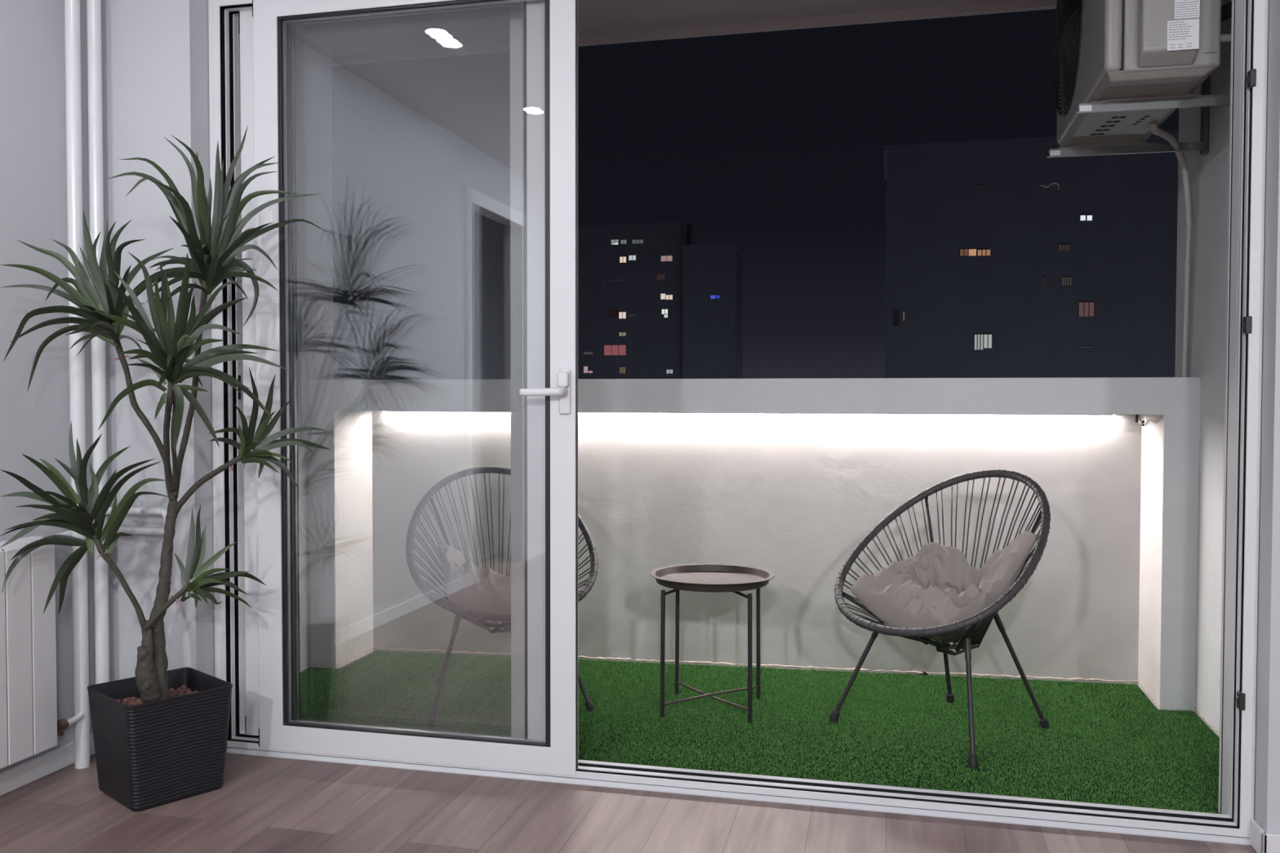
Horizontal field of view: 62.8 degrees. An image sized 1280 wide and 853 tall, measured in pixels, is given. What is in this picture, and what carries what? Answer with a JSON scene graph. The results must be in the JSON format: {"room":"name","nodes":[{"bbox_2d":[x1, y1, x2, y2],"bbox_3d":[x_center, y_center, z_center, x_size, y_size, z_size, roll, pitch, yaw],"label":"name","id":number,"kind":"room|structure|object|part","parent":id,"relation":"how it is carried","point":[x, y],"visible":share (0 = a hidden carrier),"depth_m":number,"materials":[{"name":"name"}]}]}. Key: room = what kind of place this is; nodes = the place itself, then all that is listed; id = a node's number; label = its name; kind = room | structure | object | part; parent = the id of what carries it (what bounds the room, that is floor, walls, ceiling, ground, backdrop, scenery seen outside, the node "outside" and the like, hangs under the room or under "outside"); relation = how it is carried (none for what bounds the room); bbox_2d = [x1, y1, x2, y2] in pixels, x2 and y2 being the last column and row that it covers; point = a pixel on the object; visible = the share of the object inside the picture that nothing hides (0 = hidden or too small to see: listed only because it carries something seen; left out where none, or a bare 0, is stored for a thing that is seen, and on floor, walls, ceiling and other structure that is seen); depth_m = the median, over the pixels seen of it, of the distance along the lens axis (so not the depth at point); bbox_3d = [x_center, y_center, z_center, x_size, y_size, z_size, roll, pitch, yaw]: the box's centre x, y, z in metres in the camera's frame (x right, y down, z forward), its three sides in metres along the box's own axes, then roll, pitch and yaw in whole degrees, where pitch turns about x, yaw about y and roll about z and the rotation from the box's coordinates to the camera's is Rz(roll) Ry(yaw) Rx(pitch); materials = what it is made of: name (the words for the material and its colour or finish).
{"room":"living room","nodes":[
{"label":"living room","id":0,"kind":"room"},
{"bbox_2d":[0,0,95,771],"bbox_3d":[-2.490,-0.190,0.068,0.120,2.570,6.515,0,2,13],"label":"wall","id":1,"kind":"structure","parent":0,"point":[35,424],"depth_m":3.01,"materials":[{"name":"white paint"}]},
{"bbox_2d":[0,535,69,768],"bbox_3d":[-1.743,0.613,2.710,0.068,0.595,0.660,0,2,13],"label":"radiator","id":2,"kind":"object","parent":1,"relation":"attached to","point":[29,726],"visible":0.88,"depth_m":2.86,"materials":[{"name":"metal"}]},
{"bbox_2d":[66,711,84,726],"bbox_3d":[-1.657,0.857,3.069,0.021,0.027,0.069,0,2,13],"label":"pipe","id":3,"kind":"object","parent":2,"relation":"attached to","point":[79,716],"visible":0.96,"depth_m":3.07,"materials":[{"name":"white metal"}]},
{"bbox_2d":[0,733,95,796],"bbox_3d":[-2.428,1.062,0.087,0.012,0.066,6.515,0,2,13],"label":"baseboard","id":4,"kind":"structure","parent":1,"relation":"attached to","point":[13,778],"depth_m":3.01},
{"bbox_2d":[294,26,333,672],"bbox_3d":[-1.538,-0.315,4.056,0.130,2.800,1.140,0,2,13],"label":"wall","id":5,"kind":"structure","parent":0,"point":[313,113],"depth_m":4.41,"materials":[{"name":"grey paint"}]},
{"bbox_2d":[0,752,1256,852],"bbox_3d":[-0.374,1.174,-0.498,4.880,0.120,6.920,0,2,13],"label":"floor","id":6,"kind":"structure","parent":0,"point":[263,804],"depth_m":2.72,"materials":[{"name":"brown wood"}]},
{"bbox_2d":[64,0,90,768],"bbox_3d":[-1.656,-0.273,3.085,0.041,2.570,0.040,0,2,13],"label":"pipe","id":7,"kind":"object","parent":6,"relation":"on","point":[72,7],"visible":0.8,"depth_m":3.07,"materials":[{"name":"white metal"}]},
{"bbox_2d":[54,506,167,536],"bbox_3d":[-1.586,0.292,3.118,0.335,0.096,0.166,-1,2,-31],"label":"pipe","id":8,"kind":"object","parent":7,"relation":"attached to","point":[157,511],"visible":0.56,"depth_m":3.14,"materials":[{"name":"white metal"}]},
{"bbox_2d":[86,0,110,684],"bbox_3d":[-1.622,-0.274,3.142,0.039,2.570,0.038,0,2,13],"label":"pipe","id":9,"kind":"object","parent":6,"relation":"on","point":[94,33],"visible":0.64,"depth_m":3.13,"materials":[{"name":"white metal"}]},
{"bbox_2d":[87,666,232,812],"bbox_3d":[-1.342,0.871,2.940,0.291,0.293,0.291,2,2,42],"label":"pot","id":10,"kind":"object","parent":6,"relation":"on","point":[164,742],"depth_m":2.86,"materials":[{"name":"plastic"}]},
{"bbox_2d":[0,125,329,812],"bbox_3d":[-1.267,0.098,2.794,0.748,1.845,0.629,0,2,7],"label":"dracaena","id":11,"kind":"object","parent":6,"relation":"on","point":[160,735],"visible":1,"depth_m":2.80,"materials":[{"name":"plant"}]},
{"bbox_2d":[294,0,1057,66],"bbox_3d":[0.264,-1.691,3.652,4.000,0.220,1.260,0,2,13],"label":"ceiling","id":12,"kind":"structure","parent":0,"point":[600,22],"depth_m":4.21,"materials":[{"name":"white paint"}]},
{"bbox_2d":[101,0,1279,833],"bbox_3d":[0.435,-0.304,2.860,4.520,2.890,0.275,0,2,13],"label":"wall","id":13,"kind":"structure","parent":0,"point":[155,53],"depth_m":3.17,"materials":[{"name":"white paint"}]},
{"bbox_2d":[238,0,545,740],"bbox_3d":[-0.718,-0.154,3.159,1.057,2.250,0.042,0,2,13],"label":"door","id":14,"kind":"structure","parent":13,"relation":"in","point":[533,11],"depth_m":3.07,"materials":[{"name":"white paint"}]},
{"bbox_2d":[294,3,524,737],"bbox_3d":[-0.782,-0.149,3.262,0.890,2.255,0.012,0,2,13],"label":"door","id":15,"kind":"structure","parent":13,"relation":"in","point":[517,58],"depth_m":3.16,"materials":[{"name":"white paint"}]},
{"bbox_2d":[252,0,577,776],"bbox_3d":[-0.675,-0.154,3.061,1.018,2.293,0.102,0,2,13],"label":"door","id":16,"kind":"structure","parent":13,"relation":"in","point":[557,754],"depth_m":3.06,"materials":[{"name":"white paint"}]},
{"bbox_3d":[-0.269,-0.098,2.941,0.130,0.026,0.052,0,2,13],"label":"lever","id":17,"kind":"part","parent":16,"relation":"part of","materials":[{"name":"white paint"}]},
{"bbox_3d":[-0.212,-0.098,2.956,0.035,0.128,0.010,0,2,13],"label":"handle","id":18,"kind":"part","parent":16,"relation":"part of","materials":[{"name":"white paint"}]},
{"bbox_2d":[208,0,1268,845],"bbox_3d":[0.118,-0.152,2.974,2.914,2.400,0.185,0,2,13],"label":"door frame","id":19,"kind":"structure","parent":13,"relation":"attached to","point":[1249,26],"depth_m":2.72,"materials":[{"name":"white paint"}]},
{"bbox_3d":[-1.261,-0.128,3.300,0.001,0.180,0.020,0,2,13],"label":"strike plate","id":20,"kind":"part","parent":19,"relation":"part of","materials":[{"name":"white paint"}]},
{"bbox_2d":[1249,818,1279,852],"bbox_3d":[0.409,0.991,2.797,4.280,0.066,0.096,0,2,13],"label":"baseboard","id":21,"kind":"structure","parent":13,"relation":"attached to","point":[1262,842],"depth_m":2.50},
{"bbox_2d":[307,377,1199,711],"bbox_3d":[0.314,0.448,4.218,3.410,1.272,0.410,0,2,13],"label":"parapet","id":22,"kind":"structure","parent":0,"point":[1178,398],"depth_m":3.87,"materials":[{"name":"grey paint"}]},
{"bbox_2d":[333,410,1164,710],"bbox_3d":[0.318,0.513,4.220,3.184,1.142,0.408,0,2,13],"label":"wall niche","id":23,"kind":"object","parent":22,"relation":"in","point":[792,496],"visible":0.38,"depth_m":4.29,"materials":[{"name":"paint"}]},
{"bbox_2d":[386,410,1162,426],"bbox_3d":[0.351,-0.034,4.168,3.098,0.047,0.304,0,2,13],"label":"light strip","id":24,"kind":"object","parent":23,"relation":"attached to","point":[1142,423],"visible":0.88,"depth_m":4.17,"materials":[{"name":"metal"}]},
{"bbox_2d":[335,647,1219,734],"bbox_3d":[0.256,1.000,3.736,3.302,0.066,1.256,0,2,13],"label":"plaster edge","id":25,"kind":"structure","parent":23,"relation":"attached to","point":[438,651],"depth_m":4.26,"materials":[{"name":"white paint"}]},
{"bbox_2d":[1174,0,1231,737],"bbox_3d":[1.925,-0.289,3.296,0.140,2.800,1.260,0,2,13],"label":"wall","id":26,"kind":"structure","parent":0,"point":[1208,175],"depth_m":3.50,"materials":[{"name":"grey paint"}]},
{"bbox_2d":[1046,75,1209,157],"bbox_3d":[1.667,-1.152,3.597,0.512,0.462,0.048,0,2,13],"label":"wall bracket","id":27,"kind":"object","parent":26,"relation":"attached to","point":[1202,145],"visible":0.68,"depth_m":3.57,"materials":[{"name":"metal"}]},
{"bbox_3d":[1.666,-0.947,3.603,0.509,0.029,0.048,0,2,13],"label":"arm","id":28,"kind":"part","parent":27,"relation":"part of"},
{"bbox_2d":[1053,0,1221,148],"bbox_3d":[1.513,-1.249,3.224,0.356,0.596,0.934,0,2,13],"label":"air conditioner","id":29,"kind":"object","parent":27,"relation":"on","point":[1104,51],"visible":0.97,"depth_m":2.92,"materials":[{"name":"metal"}]},
{"bbox_2d":[1053,0,1082,116],"bbox_3d":[1.402,-1.289,3.460,0.030,0.524,0.524,0,2,13],"label":"fan grille","id":30,"kind":"object","parent":29,"relation":"attached to","point":[1068,31],"depth_m":3.37,"materials":[{"name":"black plastic"}]},
{"bbox_3d":[1.392,-1.265,3.272,0.046,0.568,0.864,0,2,13],"label":"panel","id":31,"kind":"part","parent":29,"relation":"part of","materials":[{"name":"metal"}]},
{"bbox_2d":[1090,115,1149,135],"bbox_3d":[1.526,-0.961,3.353,0.112,0.001,0.234,0,2,5],"label":"vent","id":32,"kind":"object","parent":29,"relation":"attached to","point":[1103,125],"depth_m":3.35,"materials":[{"name":"white metal"}]},
{"bbox_3d":[1.533,-1.262,3.239,0.242,0.572,0.860,0,2,13],"label":"casing","id":33,"kind":"part","parent":29,"relation":"part of","materials":[{"name":"metal"}]},
{"bbox_2d":[1148,123,1192,377],"bbox_3d":[1.787,-0.572,3.522,0.041,0.807,0.496,1,2,40],"label":"hose","id":34,"kind":"object","parent":29,"relation":"attached to","point":[1153,127],"visible":1,"depth_m":3.64,"materials":[{"name":"grey plastic"}]},
{"bbox_2d":[1168,0,1198,48],"bbox_3d":[1.434,-1.063,2.768,0.071,0.124,0.001,0,2,13],"label":"print","id":35,"kind":"object","parent":29,"relation":"attached to","point":[1183,15],"depth_m":2.77},
{"bbox_2d":[1220,33,1231,42],"bbox_3d":[1.624,-1.052,2.843,0.243,0.032,0.022,0,2,13],"label":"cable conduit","id":36,"kind":"object","parent":29,"relation":"attached to","point":[1227,37],"visible":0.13,"depth_m":2.84,"materials":[{"name":"grey plastic"}]},
{"bbox_2d":[1221,1,1231,22],"bbox_3d":[1.635,-1.155,2.880,0.263,0.159,0.041,0,2,4],"label":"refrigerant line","id":37,"kind":"object","parent":29,"relation":"attached to","point":[1226,10],"visible":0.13,"depth_m":2.87,"materials":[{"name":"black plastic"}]},
{"bbox_2d":[1075,94,1230,114],"bbox_3d":[1.534,-1.136,3.033,0.512,0.462,0.048,0,2,13],"label":"wall bracket","id":38,"kind":"object","parent":26,"relation":"attached to","point":[1223,100],"visible":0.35,"depth_m":3.03,"materials":[{"name":"metal"}]},
{"bbox_3d":[0.206,1.198,3.786,3.670,0.295,1.340,0,2,13],"label":"floor","id":39,"kind":"structure","parent":0,"visible":0},
{"bbox_2d":[299,649,1219,813],"bbox_3d":[0.184,1.012,3.694,3.404,0.070,1.357,0,2,13],"label":"artificial turf","id":40,"kind":"object","parent":39,"relation":"on","point":[1108,744],"visible":0.71,"depth_m":3.56,"materials":[{"name":"green plastic"}]},
{"bbox_2d":[405,466,598,727],"bbox_3d":[-0.511,0.591,3.862,0.693,0.852,0.645,0,2,-18],"label":"chair","id":41,"kind":"object","parent":40,"relation":"on","point":[468,615],"visible":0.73,"depth_m":3.85,"materials":[{"name":"metal"}]},
{"bbox_3d":[-0.716,0.805,4.015,0.016,0.392,0.203,-1,2,-43],"label":"leg","id":42,"kind":"part","parent":41,"relation":"part of","materials":[{"name":"metal"}]},
{"bbox_3d":[-0.677,0.837,3.647,0.127,0.349,0.131,0,2,-18],"label":"leg","id":43,"kind":"part","parent":41,"relation":"part of","materials":[{"name":"metal"}]},
{"bbox_2d":[451,614,461,635],"bbox_3d":[-0.648,0.700,3.701,0.019,0.072,0.046,1,2,26],"label":"socket","id":44,"kind":"object","parent":41,"relation":"attached to","point":[456,622],"depth_m":3.69,"materials":[{"name":"metal"}]},
{"bbox_2d":[436,544,511,621],"bbox_3d":[-0.519,0.575,3.825,0.432,0.278,0.351,0,2,-18],"label":"seat cushion","id":45,"kind":"object","parent":41,"relation":"on","point":[469,586],"visible":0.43,"depth_m":3.67,"materials":[{"name":"grey fabric"}]},
{"bbox_3d":[-0.511,0.446,3.858,0.693,0.560,0.645,0,2,-18],"label":"cord seat","id":46,"kind":"part","parent":41,"relation":"part of","materials":[{"name":"black plastic"}]},
{"bbox_3d":[-0.511,0.514,3.860,0.568,0.498,0.410,0,2,-18],"label":"seat frame","id":47,"kind":"part","parent":41,"relation":"part of","materials":[{"name":"metal"}]},
{"bbox_3d":[-0.248,0.834,3.784,0.175,0.349,0.015,1,2,28],"label":"leg","id":48,"kind":"part","parent":41,"relation":"part of","materials":[{"name":"metal"}]},
{"bbox_2d":[649,563,775,723],"bbox_3d":[0.257,0.765,3.752,0.447,0.482,0.447,0,2,12],"label":"tray table","id":49,"kind":"object","parent":40,"relation":"on","point":[695,577],"visible":1,"depth_m":3.77,"materials":[{"name":"brown metal"}]},
{"bbox_3d":[0.079,0.788,3.638,0.018,0.442,0.015,0,2,12],"label":"leg","id":50,"kind":"part","parent":49,"relation":"part of","materials":[{"name":"metal"}]},
{"bbox_3d":[0.140,0.780,3.929,0.018,0.442,0.015,0,2,12],"label":"leg","id":51,"kind":"part","parent":49,"relation":"part of","materials":[{"name":"metal"}]},
{"bbox_2d":[649,563,775,592],"bbox_3d":[0.258,0.540,3.745,0.447,0.033,0.447,0,2,12],"label":"tray","id":52,"kind":"object","parent":49,"relation":"on","point":[695,577],"depth_m":3.80,"materials":[{"name":"grey metal"}]},
{"bbox_3d":[0.375,0.790,3.576,0.018,0.442,0.015,0,2,12],"label":"leg","id":53,"kind":"part","parent":49,"relation":"part of","materials":[{"name":"metal"}]},
{"bbox_3d":[0.436,0.782,3.866,0.018,0.442,0.015,0,2,12],"label":"leg","id":54,"kind":"part","parent":49,"relation":"part of","materials":[{"name":"metal"}]},
{"bbox_2d":[829,469,1050,769],"bbox_3d":[1.000,0.579,3.452,0.645,0.852,0.693,-1,2,-36],"label":"chair","id":55,"kind":"object","parent":40,"relation":"on","point":[973,637],"visible":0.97,"depth_m":3.47,"materials":[{"name":"metal"}]},
{"bbox_3d":[0.737,0.816,3.546,0.175,0.349,0.015,0,2,8],"label":"leg","id":56,"kind":"part","parent":55,"relation":"part of","materials":[{"name":"metal"}]},
{"bbox_2d":[871,621,884,639],"bbox_3d":[0.801,0.681,3.534,0.046,0.072,0.019,0,2,8],"label":"socket","id":57,"kind":"object","parent":55,"relation":"attached to","point":[873,636],"depth_m":3.53,"materials":[{"name":"metal"}]},
{"bbox_3d":[1.000,0.502,3.450,0.410,0.498,0.568,-1,2,-36],"label":"seat frame","id":58,"kind":"part","parent":55,"relation":"part of","materials":[{"name":"metal"}]},
{"bbox_3d":[1.000,0.433,3.448,0.645,0.560,0.693,-1,2,-36],"label":"cord seat","id":59,"kind":"part","parent":55,"relation":"part of","materials":[{"name":"black plastic"}]},
{"bbox_2d":[850,530,1036,642],"bbox_3d":[0.998,0.517,3.433,0.379,0.375,0.516,-1,2,-36],"label":"seat cushion","id":60,"kind":"object","parent":55,"relation":"on","point":[935,586],"visible":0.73,"depth_m":3.41,"materials":[{"name":"grey fabric"}]},
{"bbox_3d":[1.075,0.791,3.699,0.016,0.392,0.203,1,2,29],"label":"leg","id":61,"kind":"part","parent":55,"relation":"part of","materials":[{"name":"metal"}]},
{"bbox_2d":[964,637,971,661],"bbox_3d":[1.013,0.689,3.243,0.019,0.072,0.046,0,2,10],"label":"socket","id":62,"kind":"object","parent":55,"relation":"attached to","point":[966,640],"depth_m":3.24,"materials":[{"name":"metal"}]},
{"bbox_3d":[1.002,0.827,3.183,0.015,0.349,0.175,0,2,10],"label":"leg","id":63,"kind":"part","parent":55,"relation":"part of","materials":[{"name":"metal"}]},
{"bbox_2d":[993,613,1005,633],"bbox_3d":[1.175,0.641,3.438,0.047,0.072,0.020,0,2,-11],"label":"socket","id":64,"kind":"object","parent":55,"relation":"attached to","point":[997,618],"depth_m":3.43,"materials":[{"name":"metal"}]},
{"bbox_3d":[1.251,0.798,3.457,0.203,0.392,0.016,0,2,-11],"label":"leg","id":65,"kind":"part","parent":55,"relation":"part of","materials":[{"name":"metal"}]},
{"label":"outside","id":66,"kind":"structure","parent":0,"visible":0},
{"bbox_2d":[577,222,697,378],"bbox_3d":[-4.067,-6.437,167.138,25.200,49.800,8.502,0,2,13],"label":"apartment building","id":67,"kind":"structure","parent":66,"point":[630,276],"depth_m":162.10,"materials":[{"name":"black concrete"}]},
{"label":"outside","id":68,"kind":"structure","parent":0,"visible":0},
{"bbox_2d":[681,243,744,378],"bbox_3d":[11.029,-4.076,158.502,8.200,45.600,8.450,0,2,13],"label":"apartment building","id":69,"kind":"structure","parent":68,"point":[713,301],"depth_m":154.36,"materials":[{"name":"grey concrete"}]},
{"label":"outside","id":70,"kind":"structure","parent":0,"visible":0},
{"bbox_2d":[884,129,1178,377],"bbox_3d":[35.592,-2.035,95.118,26.500,45.100,12.502,0,2,13],"label":"apartment building","id":71,"kind":"structure","parent":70,"point":[1005,258],"depth_m":89.26,"materials":[{"name":"grey concrete"}]}
]}

